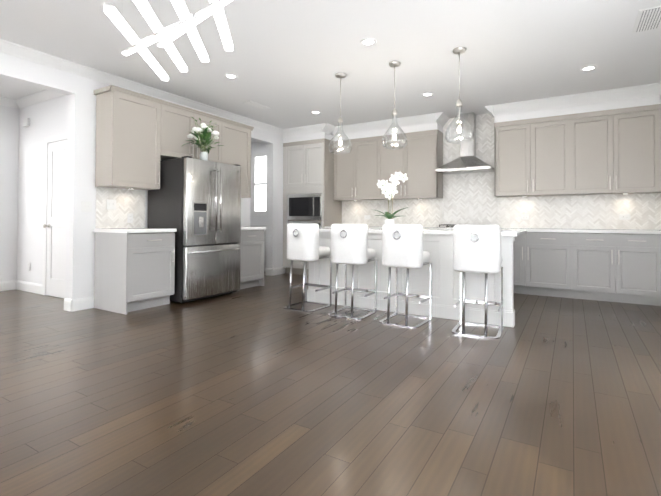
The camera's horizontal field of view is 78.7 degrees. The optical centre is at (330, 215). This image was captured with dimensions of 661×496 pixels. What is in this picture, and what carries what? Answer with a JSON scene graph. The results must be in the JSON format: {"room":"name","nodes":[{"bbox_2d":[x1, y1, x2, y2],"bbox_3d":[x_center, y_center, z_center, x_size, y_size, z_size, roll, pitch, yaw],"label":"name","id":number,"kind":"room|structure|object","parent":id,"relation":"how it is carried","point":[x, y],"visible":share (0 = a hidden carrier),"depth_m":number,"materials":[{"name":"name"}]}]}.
{"room":"kitchen","nodes":[
{"label":"kitchen","id":0,"kind":"room"},
{"bbox_2d":[0,105,18,281],"bbox_3d":[-5.186,-0.310,4.981,0.100,2.740,2.210,0,-1,31],"label":"wall","id":1,"kind":"structure","parent":0,"point":[9,144],"depth_m":5.81,"materials":[{"name":"white paint"}]},
{"bbox_2d":[0,97,20,108],"bbox_3d":[-5.101,-1.631,4.950,0.086,0.098,2.210,0,-1,31],"label":"crown molding","id":2,"kind":"structure","parent":1,"relation":"attached to","point":[4,101],"depth_m":5.76,"materials":[{"name":"white paint"}]},
{"bbox_2d":[17,95,67,298],"bbox_3d":[-3.707,-0.298,5.452,2.150,2.740,0.120,0,-1,31],"label":"wall","id":3,"kind":"structure","parent":0,"point":[48,117],"depth_m":5.66,"materials":[{"name":"white paint"}]},
{"bbox_2d":[23,118,29,126],"bbox_3d":[-4.333,-1.327,5.746,0.130,0.110,0.040,0,-1,31],"label":"door chime","id":4,"kind":"object","parent":3,"relation":"attached to","point":[26,122],"depth_m":5.72,"materials":[{"name":"white plastic"}]},
{"bbox_2d":[14,280,41,294],"bbox_3d":[-4.239,1.007,5.671,0.805,0.132,0.016,0,-1,31],"label":"baseboard","id":5,"kind":"structure","parent":3,"relation":"attached to","point":[36,288],"depth_m":5.67,"materials":[{"name":"white paint"}]},
{"bbox_2d":[15,90,64,107],"bbox_3d":[-3.716,-1.621,5.357,1.860,0.098,0.086,0,-1,31],"label":"crown molding","id":6,"kind":"structure","parent":3,"relation":"attached to","point":[44,95],"depth_m":5.55,"materials":[{"name":"white paint"}]},
{"bbox_2d":[42,133,66,297],"bbox_3d":[-3.506,0.001,5.202,0.930,2.137,0.089,0,-1,31],"label":"pantry door","id":7,"kind":"structure","parent":3,"relation":"in","point":[54,215],"depth_m":5.32,"materials":[{"name":"white paint"}]},
{"bbox_2d":[0,52,285,298],"bbox_3d":[-3.311,-0.317,3.878,0.150,2.740,10.350,0,-1,31],"label":"wall","id":8,"kind":"structure","parent":0,"point":[78,90],"depth_m":4.58,"materials":[{"name":"white paint"}]},
{"bbox_2d":[64,296,93,310],"bbox_3d":[-2.918,0.999,4.685,0.016,0.132,0.346,0,-1,31],"label":"baseboard","id":9,"kind":"structure","parent":8,"relation":"attached to","point":[70,305],"depth_m":4.52,"materials":[{"name":"white paint"}]},
{"bbox_2d":[95,187,144,227],"bbox_3d":[-2.154,-0.077,5.641,0.008,0.481,2.230,0,-1,31],"label":"tile backsplash","id":10,"kind":"structure","parent":8,"relation":"attached to","point":[130,201],"depth_m":4.94,"materials":[{"name":"white tile"}]},
{"bbox_2d":[107,199,115,209],"bbox_3d":[-2.621,-0.132,4.832,0.016,0.118,0.118,0,-1,31],"label":"outlet","id":11,"kind":"object","parent":10,"relation":"attached to","point":[111,204],"depth_m":4.83,"materials":[{"name":"white plastic"}]},
{"bbox_2d":[127,213,132,222],"bbox_3d":[-2.502,0.031,5.037,0.009,0.118,0.075,0,-1,31],"label":"outlet","id":12,"kind":"object","parent":10,"relation":"attached to","point":[129,215],"depth_m":5.03,"materials":[{"name":"white plastic"}]},
{"bbox_2d":[94,85,161,189],"bbox_3d":[-2.420,-0.877,4.852,0.331,1.132,0.618,0,-1,31],"label":"upper cabinet","id":13,"kind":"object","parent":8,"relation":"attached to","point":[139,136],"depth_m":4.67,"materials":[{"name":"beige wood"}]},
{"bbox_2d":[0,39,282,134],"bbox_3d":[-3.205,-1.639,3.835,0.086,0.098,10.350,0,-1,31],"label":"crown molding","id":14,"kind":"structure","parent":8,"relation":"attached to","point":[24,52],"depth_m":4.87,"materials":[{"name":"white paint"}]},
{"bbox_2d":[162,101,221,162],"bbox_3d":[-1.999,-0.866,5.554,0.331,1.132,1.020,0,-1,31],"label":"upper cabinet","id":15,"kind":"object","parent":8,"relation":"attached to","point":[178,122],"depth_m":5.34,"materials":[{"name":"beige wood"}]},
{"bbox_2d":[222,118,253,197],"bbox_3d":[-1.574,-0.855,6.260,0.331,1.132,0.628,0,-1,31],"label":"upper cabinet","id":16,"kind":"object","parent":8,"relation":"attached to","point":[236,137],"depth_m":6.24,"materials":[{"name":"beige wood"}]},
{"bbox_2d":[271,267,282,275],"bbox_3d":[-0.999,1.044,7.557,0.016,0.132,0.306,0,-1,31],"label":"baseboard","id":17,"kind":"structure","parent":8,"relation":"attached to","point":[274,271],"depth_m":7.53,"materials":[{"name":"white paint"}]},
{"bbox_2d":[0,271,660,495],"bbox_3d":[-3.162,1.093,3.854,11.720,0.080,10.500,0,-1,31],"label":"floor","id":18,"kind":"structure","parent":0,"point":[256,391],"depth_m":2.28,"materials":[{"name":"brown wood"}]},
{"bbox_2d":[93,231,176,313],"bbox_3d":[-2.303,0.632,4.758,0.621,0.876,0.618,0,-1,31],"label":"base cabinet","id":19,"kind":"object","parent":18,"relation":"on","point":[134,269],"depth_m":4.54,"materials":[{"name":"grey wood"}]},
{"bbox_2d":[93,228,176,234],"bbox_3d":[-2.300,0.174,4.757,0.663,0.040,0.630,0,-1,31],"label":"countertop","id":20,"kind":"structure","parent":19,"relation":"on","point":[116,231],"depth_m":4.48,"materials":[{"name":"white stone"}]},
{"bbox_2d":[147,156,240,302],"bbox_3d":[-1.785,0.182,5.409,0.806,1.793,0.930,0,-1,31],"label":"refrigerator","id":21,"kind":"object","parent":18,"relation":"on","point":[196,203],"visible":0.96,"depth_m":5.08,"materials":[{"name":"silver metal"}]},
{"bbox_2d":[182,117,223,160],"bbox_3d":[-1.691,-0.981,5.271,0.393,0.562,0.525,0,-1,31],"label":"bouquet","id":22,"kind":"object","parent":21,"relation":"on","point":[206,131],"visible":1,"depth_m":5.27,"materials":[{"name":"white plant"}]},
{"bbox_2d":[239,231,264,288],"bbox_3d":[-1.457,0.654,6.166,0.621,0.876,0.628,0,-1,31],"label":"base cabinet","id":23,"kind":"object","parent":18,"relation":"on","point":[252,242],"depth_m":6.06,"materials":[{"name":"grey wood"}]},
{"bbox_2d":[241,227,264,230],"bbox_3d":[-1.448,0.196,6.175,0.663,0.040,0.640,0,-1,31],"label":"countertop","id":24,"kind":"structure","parent":23,"relation":"on","point":[242,228],"depth_m":6.03,"materials":[{"name":"white stone"}]},
{"bbox_2d":[262,225,265,270],"bbox_3d":[-1.054,0.661,8.167,0.398,0.916,0.641,0,-1,31],"label":"base cabinet","id":25,"kind":"object","parent":18,"relation":"on","point":[264,244],"depth_m":7.97,"materials":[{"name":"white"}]},
{"bbox_2d":[283,223,331,311],"bbox_3d":[-0.267,0.584,4.754,0.429,0.985,0.486,0,-1,31],"label":"bar stool","id":26,"kind":"object","parent":18,"relation":"on","point":[303,242],"visible":1,"depth_m":4.58,"materials":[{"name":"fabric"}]},
{"bbox_2d":[282,123,341,274],"bbox_3d":[-0.327,-0.256,7.673,1.053,2.743,0.757,0,-1,31],"label":"tall cabinet","id":27,"kind":"object","parent":18,"relation":"on","point":[308,176],"visible":0.73,"depth_m":7.46,"materials":[{"name":"beige wood"}]},
{"bbox_2d":[328,224,376,319],"bbox_3d":[0.245,0.582,4.423,0.424,0.985,0.482,0,-1,31],"label":"bar stool","id":28,"kind":"object","parent":18,"relation":"on","point":[349,244],"visible":1,"depth_m":4.24,"materials":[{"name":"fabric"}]},
{"bbox_2d":[379,224,431,327],"bbox_3d":[0.768,0.580,4.109,0.424,0.985,0.482,0,-1,31],"label":"bar stool","id":29,"kind":"object","parent":18,"relation":"on","point":[402,245],"visible":1,"depth_m":3.93,"materials":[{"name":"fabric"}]},
{"bbox_2d":[307,234,522,326],"bbox_3d":[0.961,0.645,4.867,2.394,0.878,0.894,0,-1,31],"label":"kitchen island","id":30,"kind":"object","parent":18,"relation":"on","point":[438,245],"depth_m":4.31,"materials":[{"name":"white painted wood"},{"name":"white quartz"}]},
{"bbox_2d":[319,226,526,237],"bbox_3d":[0.971,0.188,4.886,2.460,0.041,1.000,0,-1,31],"label":"island countertop","id":31,"kind":"structure","parent":30,"relation":"on","point":[504,233],"depth_m":4.32,"materials":[{"name":"white stone"}]},
{"bbox_2d":[371,172,407,223],"bbox_3d":[0.735,-0.185,5.010,0.516,0.704,0.484,0,-1,31],"label":"orchid plant","id":32,"kind":"object","parent":31,"relation":"on","point":[389,191],"visible":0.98,"depth_m":4.98,"materials":[{"name":"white plant"}]},
{"bbox_2d":[452,225,503,338],"bbox_3d":[1.378,0.578,3.766,0.429,0.985,0.486,0,-1,31],"label":"bar stool","id":33,"kind":"object","parent":18,"relation":"on","point":[476,248],"visible":1,"depth_m":3.58,"materials":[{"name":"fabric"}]},
{"bbox_2d":[501,228,527,293],"bbox_3d":[2.654,0.646,5.937,0.450,0.916,0.646,0,-1,31],"label":"base cabinet","id":34,"kind":"object","parent":18,"relation":"on","point":[520,245],"depth_m":5.61,"materials":[{"name":"grey wood"}]},
{"bbox_2d":[437,224,454,227],"bbox_3d":[2.115,0.166,6.306,0.760,0.048,0.500,0,-1,31],"label":"cooktop","id":35,"kind":"object","parent":34,"relation":"in","point":[447,226],"visible":0.31,"depth_m":6.27,"materials":[{"name":"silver metal"}]},
{"bbox_2d":[528,228,571,297],"bbox_3d":[3.082,0.645,5.680,0.550,0.916,0.646,0,-1,31],"label":"base cabinet","id":36,"kind":"object","parent":18,"relation":"on","point":[549,250],"depth_m":5.43,"materials":[{"name":"grey wood"}]},
{"bbox_2d":[572,229,660,305],"bbox_3d":[3.751,0.642,5.278,1.010,0.916,0.646,0,-1,31],"label":"base cabinet","id":37,"kind":"object","parent":18,"relation":"on","point":[618,265],"depth_m":5.04,"materials":[{"name":"grey wood"}]},
{"bbox_2d":[0,0,660,142],"bbox_3d":[-3.151,-1.726,3.891,11.720,0.080,10.500,0,-1,31],"label":"ceiling","id":38,"kind":"structure","parent":0,"point":[285,61],"depth_m":4.11,"materials":[{"name":"white paint"}]},
{"bbox_2d":[103,0,233,80],"bbox_3d":[-0.861,-1.337,2.240,1.444,0.723,0.955,0,-1,31],"label":"light","id":39,"kind":"object","parent":38,"relation":"hanging from","point":[162,36],"visible":1,"depth_m":2.19,"materials":[{"name":"silver metal"}]},
{"bbox_2d":[224,74,237,78],"bbox_3d":[-1.187,-1.662,4.811,0.163,0.009,0.163,0,-1,25],"label":"recessed light","id":40,"kind":"object","parent":38,"relation":"in","point":[231,76],"depth_m":4.81,"materials":[{"name":"white paint"}]},
{"bbox_2d":[242,100,270,109],"bbox_3d":[-1.103,-1.645,6.019,0.160,0.010,0.460,0,-1,31],"label":"ceiling vent","id":41,"kind":"object","parent":38,"relation":"in","point":[256,105],"visible":1,"depth_m":6.00,"materials":[{"name":"white plastic"}]},
{"bbox_2d":[328,73,351,153],"bbox_3d":[0.116,-1.197,4.744,0.278,0.929,0.278,0,-1,31],"label":"pendant light","id":42,"kind":"object","parent":38,"relation":"hanging from","point":[340,76],"visible":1,"depth_m":4.73,"materials":[{"name":"clear glass"}]},
{"bbox_2d":[360,38,376,45],"bbox_3d":[0.364,-1.668,3.879,0.163,0.009,0.163,0,-1,25],"label":"recessed light","id":43,"kind":"object","parent":38,"relation":"in","point":[368,41],"depth_m":3.87,"materials":[{"name":"white paint"}]},
{"bbox_2d":[382,61,406,149],"bbox_3d":[0.699,-1.199,4.394,0.278,0.929,0.278,0,-1,31],"label":"pendant light","id":44,"kind":"object","parent":38,"relation":"hanging from","point":[394,64],"visible":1,"depth_m":4.38,"materials":[{"name":"clear glass"}]},
{"bbox_2d":[421,92,433,95],"bbox_3d":[1.317,-1.643,5.464,0.163,0.009,0.163,0,-1,25],"label":"recessed light","id":45,"kind":"object","parent":38,"relation":"in","point":[426,93],"depth_m":5.45,"materials":[{"name":"white paint"}]},
{"bbox_2d":[445,47,473,143],"bbox_3d":[1.291,-1.201,4.038,0.278,0.929,0.278,0,-1,31],"label":"pendant light","id":46,"kind":"object","parent":38,"relation":"hanging from","point":[459,50],"visible":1,"depth_m":4.02,"materials":[{"name":"clear glass"}]},
{"bbox_2d":[580,65,596,70],"bbox_3d":[2.894,-1.649,4.517,0.163,0.009,0.163,0,-1,-8],"label":"recessed light","id":47,"kind":"object","parent":38,"relation":"in","point":[587,68],"depth_m":4.51,"materials":[{"name":"white paint"}]},
{"bbox_2d":[632,6,660,32],"bbox_3d":[2.716,-1.664,3.423,0.200,0.010,0.460,0,-1,31],"label":"ceiling vent","id":48,"kind":"object","parent":38,"relation":"in","point":[647,19],"visible":1,"depth_m":3.43,"materials":[{"name":"white plastic"}]},
{"bbox_2d":[250,99,660,229],"bbox_3d":[1.244,-0.255,7.266,7.670,2.740,0.150,0,-1,31],"label":"wall","id":49,"kind":"structure","parent":0,"point":[259,147],"depth_m":8.87,"materials":[{"name":"white paint"}]},
{"bbox_2d":[250,152,266,215],"bbox_3d":[-1.375,-0.683,8.725,0.980,1.385,0.050,0,-1,31],"label":"nook window","id":50,"kind":"structure","parent":49,"relation":"in","point":[258,180],"depth_m":8.87,"materials":[{"name":"white glass"}]},
{"bbox_2d":[332,123,375,200],"bbox_3d":[0.521,-0.955,7.422,0.886,1.340,0.338,0,-1,31],"label":"upper cabinet","id":51,"kind":"object","parent":49,"relation":"attached to","point":[354,171],"depth_m":7.26,"materials":[{"name":"beige wood"}]},
{"bbox_2d":[376,119,403,198],"bbox_3d":[1.110,-0.958,7.068,0.490,1.340,0.338,0,-1,31],"label":"upper cabinet","id":52,"kind":"object","parent":49,"relation":"attached to","point":[389,161],"depth_m":6.94,"materials":[{"name":"beige wood"}]},
{"bbox_2d":[404,115,443,198],"bbox_3d":[1.567,-0.959,6.794,0.576,1.340,0.338,0,-1,31],"label":"upper cabinet","id":53,"kind":"object","parent":49,"relation":"attached to","point":[423,151],"depth_m":6.65,"materials":[{"name":"beige wood"}]},
{"bbox_2d":[435,112,493,174],"bbox_3d":[2.133,-1.160,6.348,0.821,0.941,0.504,0,-1,31],"label":"range hood","id":54,"kind":"object","parent":49,"relation":"attached to","point":[467,161],"visible":0.88,"depth_m":6.36,"materials":[{"name":"silver metal"}]},
{"bbox_2d":[342,113,660,229],"bbox_3d":[2.292,-0.717,6.547,4.814,1.821,0.008,0,-1,31],"label":"tile backsplash","id":55,"kind":"structure","parent":49,"relation":"attached to","point":[469,199],"depth_m":6.40,"materials":[{"name":"white tile"}]},
{"bbox_2d":[619,214,629,219],"bbox_3d":[4.009,0.018,5.489,0.122,0.078,0.009,0,-1,31],"label":"outlet","id":56,"kind":"object","parent":55,"relation":"attached to","point":[621,216],"depth_m":5.49,"materials":[{"name":"white plastic"}]},
{"bbox_2d":[492,95,571,196],"bbox_3d":[2.966,-0.964,5.954,0.981,1.341,0.338,0,-1,31],"label":"upper cabinet","id":57,"kind":"object","parent":49,"relation":"attached to","point":[533,139],"depth_m":5.79,"materials":[{"name":"beige wood"}]},
{"bbox_2d":[572,83,660,194],"bbox_3d":[3.831,-0.968,5.434,1.036,1.341,0.338,0,-1,31],"label":"upper cabinet","id":58,"kind":"object","parent":49,"relation":"attached to","point":[608,141],"depth_m":5.28,"materials":[{"name":"beige wood"}]}
]}

